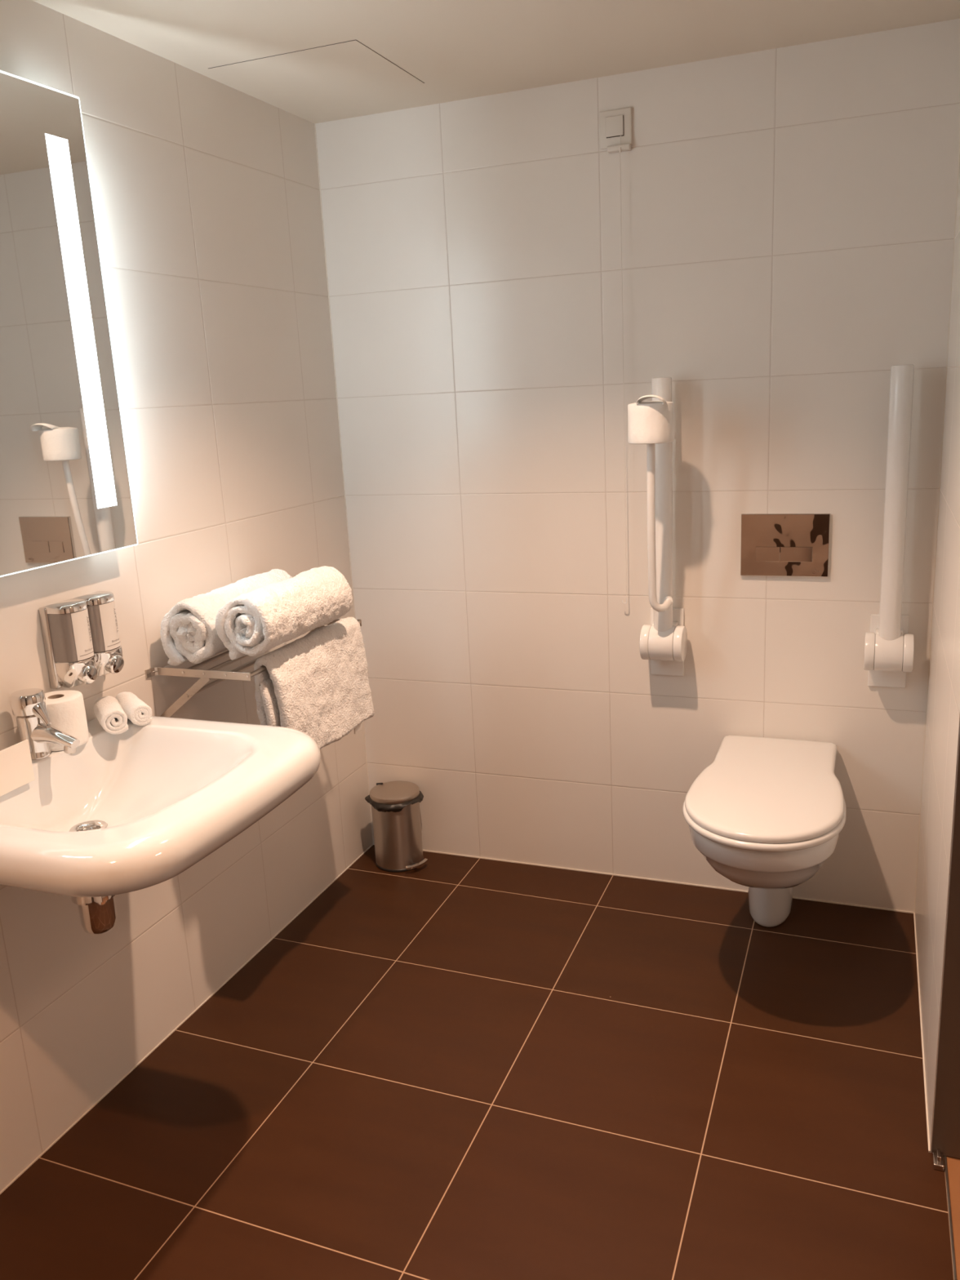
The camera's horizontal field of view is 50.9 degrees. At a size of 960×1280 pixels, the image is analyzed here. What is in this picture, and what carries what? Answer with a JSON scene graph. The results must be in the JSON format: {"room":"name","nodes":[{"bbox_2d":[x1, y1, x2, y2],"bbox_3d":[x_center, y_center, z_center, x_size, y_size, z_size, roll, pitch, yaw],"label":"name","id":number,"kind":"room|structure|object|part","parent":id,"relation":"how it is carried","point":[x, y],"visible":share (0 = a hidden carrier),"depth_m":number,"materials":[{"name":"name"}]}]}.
{"room":"accessible bathroom","nodes":[
{"label":"accessible bathroom","id":0,"kind":"room"},
{"bbox_2d":[0,0,373,1191],"bbox_3d":[-1.107,0.027,1.628,0.100,2.280,3.750,3,15,21],"label":"wall","id":1,"kind":"structure","parent":0,"point":[206,191],"depth_m":2.44,"materials":[{"name":"tile"}]},
{"bbox_2d":[0,70,137,577],"bbox_3d":[-0.947,-0.549,1.761,0.055,0.898,0.810,3,15,21],"label":"mirror","id":2,"kind":"object","parent":1,"relation":"attached to","point":[65,491],"visible":1,"depth_m":1.97,"materials":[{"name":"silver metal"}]},
{"bbox_2d":[38,591,124,688],"bbox_3d":[-0.821,-0.002,2.113,0.082,0.175,0.164,3,15,21],"label":"soap dispenser","id":3,"kind":"object","parent":1,"relation":"attached to","point":[81,634],"visible":1,"depth_m":2.06,"materials":[{"name":"grey metal"}]},
{"bbox_3d":[-0.836,-0.069,2.057,0.053,0.016,0.078,3,15,21],"label":"lid","id":4,"kind":"part","parent":3,"relation":"part of","materials":[{"name":"silver metal"}]},
{"bbox_3d":[-0.807,-0.088,2.130,0.053,0.016,0.078,3,15,21],"label":"lid","id":5,"kind":"part","parent":3,"relation":"part of","materials":[{"name":"silver metal"}]},
{"bbox_2d":[0,715,320,897],"bbox_3d":[-0.655,0.334,1.890,0.580,0.185,0.654,3,15,21],"label":"washbasin","id":6,"kind":"object","parent":1,"relation":"attached to","point":[132,810],"visible":0.95,"depth_m":1.90,"materials":[{"name":"white ceramic"}]},
{"bbox_2d":[0,739,35,796],"bbox_3d":[-0.898,0.260,1.776,0.004,0.081,0.283,3,15,21],"label":"sign card","id":7,"kind":"object","parent":6,"relation":"on","point":[16,771],"visible":1,"depth_m":1.87,"materials":[{"name":"white paper"}]},
{"bbox_2d":[8,688,79,760],"bbox_3d":[-0.838,0.165,1.950,0.136,0.132,0.063,3,15,21],"label":"tap","id":8,"kind":"object","parent":6,"relation":"on","point":[28,706],"visible":0.97,"depth_m":1.94,"materials":[{"name":"silver metal"}]},
{"bbox_3d":[-0.851,0.138,1.947,0.041,0.060,0.044,3,15,21],"label":"lever","id":9,"kind":"part","parent":8,"relation":"part of","materials":[{"name":"silver metal"}]},
{"bbox_3d":[-0.825,0.189,1.951,0.110,0.056,0.042,3,15,21],"label":"spout","id":10,"kind":"part","parent":8,"relation":"part of","materials":[{"name":"silver metal"}]},
{"bbox_2d":[44,689,88,751],"bbox_3d":[-0.847,0.162,2.032,0.100,0.100,0.099,3,15,21],"label":"toilet roll","id":11,"kind":"object","parent":6,"relation":"on","point":[65,708],"visible":0.52,"depth_m":2.00,"materials":[{"name":"white paper"}]},
{"bbox_2d":[71,894,115,934],"bbox_3d":[-0.814,0.490,1.978,0.233,0.154,0.086,3,15,21],"label":"trap","id":12,"kind":"object","parent":6,"relation":"attached to","point":[97,915],"visible":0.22,"depth_m":1.93,"materials":[{"name":"silver metal"}]},
{"bbox_2d":[93,695,128,734],"bbox_3d":[-0.780,0.158,2.127,0.054,0.054,0.126,-10,16,-26],"label":"rolled facecloth","id":13,"kind":"object","parent":6,"relation":"on","point":[108,712],"visible":1,"depth_m":2.08,"materials":[{"name":"white fabric"}]},
{"bbox_2d":[115,691,151,725],"bbox_3d":[-0.750,0.147,2.179,0.047,0.047,0.136,-12,16,-32],"label":"rolled facecloth","id":14,"kind":"object","parent":6,"relation":"on","point":[136,710],"visible":0.93,"depth_m":2.13,"materials":[{"name":"white fabric"}]},
{"bbox_2d":[0,844,373,1194],"bbox_3d":[-1.003,1.133,1.882,0.002,0.003,3.550,3,15,21],"label":"trim","id":15,"kind":"structure","parent":1,"relation":"attached to","point":[264,945],"depth_m":2.46,"materials":[{"name":"beige"}]},
{"bbox_2d":[145,618,361,717],"bbox_3d":[-0.546,0.071,2.585,0.274,0.141,0.600,3,15,21],"label":"towel rack","id":16,"kind":"object","parent":1,"relation":"attached to","point":[237,673],"visible":0.62,"depth_m":2.35,"materials":[{"name":"silver metal"}]},
{"bbox_3d":[-0.648,0.081,2.313,0.268,0.019,0.032,3,15,21],"label":"arm","id":17,"kind":"part","parent":16,"relation":"part of","materials":[{"name":"silver metal"}]},
{"bbox_3d":[-0.592,0.010,2.586,0.010,0.010,0.540,3,15,21],"label":"rod","id":18,"kind":"part","parent":16,"relation":"part of","materials":[{"name":"silver metal"}]},
{"bbox_3d":[-0.590,0.066,2.600,0.010,0.010,0.540,3,15,21],"label":"rod","id":19,"kind":"part","parent":16,"relation":"part of","materials":[{"name":"silver metal"}]},
{"bbox_2d":[160,568,292,666],"bbox_3d":[-0.604,-0.062,2.509,0.152,0.166,0.443,3,15,21],"label":"bath towel","id":20,"kind":"object","parent":16,"relation":"on","point":[188,632],"visible":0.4,"depth_m":2.33,"materials":[{"name":"white fabric"}]},
{"bbox_3d":[-0.538,0.012,2.566,0.010,0.010,0.540,3,15,21],"label":"rod","id":21,"kind":"part","parent":16,"relation":"part of","materials":[{"name":"silver metal"}]},
{"bbox_2d":[215,565,352,659],"bbox_3d":[-0.461,-0.071,2.433,0.154,0.155,0.414,3,15,21],"label":"bath towel","id":22,"kind":"object","parent":16,"relation":"on","point":[257,621],"visible":1,"depth_m":2.31,"materials":[{"name":"white fabric"}]},
{"bbox_3d":[-0.482,0.015,2.544,0.010,0.010,0.540,3,15,21],"label":"rod","id":23,"kind":"part","parent":16,"relation":"part of","materials":[{"name":"silver metal"}]},
{"bbox_3d":[-0.427,0.017,2.523,0.010,0.010,0.540,3,15,21],"label":"rod","id":24,"kind":"part","parent":16,"relation":"part of","materials":[{"name":"silver metal"}]},
{"bbox_2d":[253,617,374,749],"bbox_3d":[-0.405,0.132,2.547,0.103,0.303,0.456,3,15,21],"label":"bath towel","id":25,"kind":"object","parent":16,"relation":"hanging from","point":[316,685],"visible":0.94,"depth_m":2.50,"materials":[{"name":"white fabric"}]},
{"bbox_3d":[-0.445,-0.056,2.825,0.268,0.019,0.032,3,15,21],"label":"arm","id":26,"kind":"part","parent":16,"relation":"part of","materials":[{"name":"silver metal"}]},
{"bbox_2d":[0,844,959,1279],"bbox_3d":[0.398,1.244,1.357,3.200,0.102,3.750,3,15,21],"label":"floor","id":27,"kind":"structure","parent":0,"point":[447,1067],"depth_m":2.18,"materials":[{"name":"brown tile"}]},
{"bbox_2d":[364,781,427,871],"bbox_3d":[-0.265,0.610,3.311,0.197,0.261,0.184,3,15,21],"label":"pedal bin","id":28,"kind":"object","parent":27,"relation":"on","point":[395,805],"visible":1,"depth_m":3.26,"materials":[{"name":"grey metal"}]},
{"bbox_3d":[-0.279,0.495,3.288,0.163,0.022,0.163,3,15,21],"label":"lid","id":29,"kind":"part","parent":28,"relation":"part of","materials":[{"name":"silver metal"}]},
{"bbox_2d":[682,735,845,927],"bbox_3d":[0.748,0.601,2.635,0.382,0.502,0.684,3,15,21],"label":"toilet","id":30,"kind":"object","parent":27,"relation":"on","point":[766,815],"visible":1,"depth_m":2.43,"materials":[{"name":"white ceramic"}]},
{"bbox_3d":[0.735,0.388,2.576,0.382,0.018,0.672,3,15,21],"label":"seat","id":31,"kind":"part","parent":30,"relation":"part of","materials":[{"name":"white plastic"}]},
{"bbox_3d":[0.747,0.509,2.621,0.354,0.238,0.666,3,15,21],"label":"bowl","id":32,"kind":"part","parent":30,"relation":"part of","materials":[{"name":"white ceramic"}]},
{"bbox_3d":[0.736,0.367,2.577,0.372,0.019,0.671,3,15,21],"label":"lid","id":33,"kind":"part","parent":30,"relation":"part of","materials":[{"name":"white plastic"}]},
{"bbox_2d":[932,1148,944,1171],"bbox_3d":[0.890,1.006,1.957,0.019,0.026,0.036,3,15,21],"label":"guide","id":34,"kind":"object","parent":27,"relation":"on","point":[938,1157],"visible":1,"depth_m":1.95,"materials":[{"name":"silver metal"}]},
{"bbox_2d":[31,0,959,123],"bbox_3d":[0.280,-1.063,0.787,3.200,0.100,3.750,3,15,21],"label":"ceiling","id":35,"kind":"structure","parent":0,"point":[460,49],"depth_m":2.27,"materials":[{"name":"beige paint"}]},
{"bbox_2d":[208,40,424,106],"bbox_3d":[-0.396,-1.402,2.506,0.398,0.002,0.378,3,15,21],"label":"hatch","id":36,"kind":"object","parent":35,"relation":"attached to","point":[349,68],"visible":1,"depth_m":2.48,"materials":[{"name":"beige paint"}]},
{"bbox_2d":[315,18,959,911],"bbox_3d":[0.395,-0.376,2.948,1.721,2.280,0.100,3,15,21],"label":"wall","id":37,"kind":"structure","parent":0,"point":[788,213],"depth_m":2.83,"materials":[{"name":"tile"}]},
{"bbox_2d":[314,123,373,844],"bbox_3d":[-0.425,-0.399,3.210,0.002,2.280,0.002,3,15,21],"label":"trim","id":38,"kind":"structure","parent":37,"relation":"attached to","point":[314,123],"depth_m":3.13,"materials":[{"name":"beige"}]},
{"bbox_2d":[599,106,631,604],"bbox_3d":[0.383,-0.745,2.783,0.086,1.314,0.028,3,15,21],"label":"switch","id":39,"kind":"object","parent":37,"relation":"attached to","point":[615,125],"visible":1,"depth_m":2.64,"materials":[{"name":"white plastic"}]},
{"bbox_2d":[599,106,631,149],"bbox_3d":[0.356,-1.341,2.644,0.086,0.090,0.010,3,15,21],"label":"switch plate","id":40,"kind":"object","parent":39,"relation":"attached to","point":[615,125],"depth_m":2.64,"materials":[{"name":"white plastic"}]},
{"bbox_3d":[0.396,-0.717,2.777,0.003,1.238,0.014,3,15,21],"label":"pull cord","id":41,"kind":"part","parent":39,"relation":"part of","materials":[{"name":"white fabric"}]},
{"bbox_2d":[373,844,914,913],"bbox_3d":[0.433,0.741,3.174,1.721,0.004,0.003,3,15,21],"label":"trim","id":42,"kind":"structure","parent":37,"relation":"attached to","point":[373,844],"depth_m":3.13,"materials":[{"name":"beige"}]},
{"bbox_2d":[639,377,687,675],"bbox_3d":[0.491,-0.282,2.759,0.119,0.844,0.218,3,15,21],"label":"grab rail","id":43,"kind":"object","parent":37,"relation":"attached to","point":[664,642],"visible":0.98,"depth_m":2.78,"materials":[{"name":"white plastic"}]},
{"bbox_2d":[627,395,674,444],"bbox_3d":[0.434,-0.565,2.578,0.118,0.121,0.140,3,15,21],"label":"toilet roll","id":44,"kind":"object","parent":43,"relation":"hanging from","point":[650,422],"visible":1,"depth_m":2.54,"materials":[{"name":"white paper"}]},
{"bbox_3d":[0.503,-0.356,2.781,0.054,0.713,0.054,3,15,21],"label":"rail","id":45,"kind":"part","parent":43,"relation":"part of","materials":[{"name":"white plastic"}]},
{"bbox_3d":[0.544,0.005,2.929,0.095,0.200,0.011,3,15,21],"label":"wall plate","id":46,"kind":"part","parent":43,"relation":"part of","materials":[{"name":"white plastic"}]},
{"bbox_2d":[740,513,830,577],"bbox_3d":[0.828,-0.258,2.744,0.231,0.171,0.015,3,15,21],"label":"flush plate","id":47,"kind":"object","parent":37,"relation":"attached to","point":[772,544],"visible":1,"depth_m":2.74,"materials":[{"name":"silver metal"}]},
{"bbox_2d":[863,364,914,688],"bbox_3d":[1.065,-0.270,2.593,0.119,0.844,0.112,3,15,21],"label":"grab rail","id":48,"kind":"object","parent":37,"relation":"attached to","point":[889,647],"visible":1,"depth_m":2.58,"materials":[{"name":"white plastic"}]},
{"bbox_3d":[1.099,0.029,2.716,0.095,0.200,0.011,3,15,21],"label":"wall plate","id":49,"kind":"part","parent":48,"relation":"part of","materials":[{"name":"white plastic"}]},
{"bbox_3d":[1.058,-0.332,2.568,0.054,0.713,0.054,3,15,21],"label":"rail","id":50,"kind":"part","parent":48,"relation":"part of","materials":[{"name":"white plastic"}]},
{"bbox_2d":[914,141,959,912],"bbox_3d":[1.178,-0.328,2.594,0.002,2.280,0.002,3,15,21],"label":"trim","id":51,"kind":"structure","parent":37,"relation":"attached to","point":[959,141],"depth_m":2.59,"materials":[{"name":"beige"}]},
{"bbox_2d":[915,157,959,1152],"bbox_3d":[0.591,0.102,0.975,0.100,2.280,3.750,3,15,21],"label":"wall","id":52,"kind":"structure","parent":0,"point":[942,735],"depth_m":2.20,"materials":[{"name":"paint"}]},
{"bbox_2d":[913,912,929,1152],"bbox_3d":[1.061,0.893,2.429,0.003,0.004,0.972,3,15,21],"label":"trim","id":53,"kind":"structure","parent":52,"relation":"attached to","point":[924,1076],"depth_m":2.31,"materials":[{"name":"beige"}]},
{"bbox_2d":[931,735,959,1158],"bbox_3d":[0.806,0.120,1.254,0.298,2.082,0.998,3,15,21],"label":"door","id":54,"kind":"structure","parent":52,"relation":"in","point":[946,1120],"depth_m":1.91,"materials":[{"name":"beige laminate"}]},
{"bbox_2d":[943,1155,956,1279],"bbox_3d":[0.742,1.126,1.548,0.005,0.004,0.958,3,15,21],"label":"trim","id":55,"kind":"structure","parent":52,"relation":"attached to","point":[954,1270],"depth_m":1.83,"materials":[{"name":"silver metal"}]}
]}

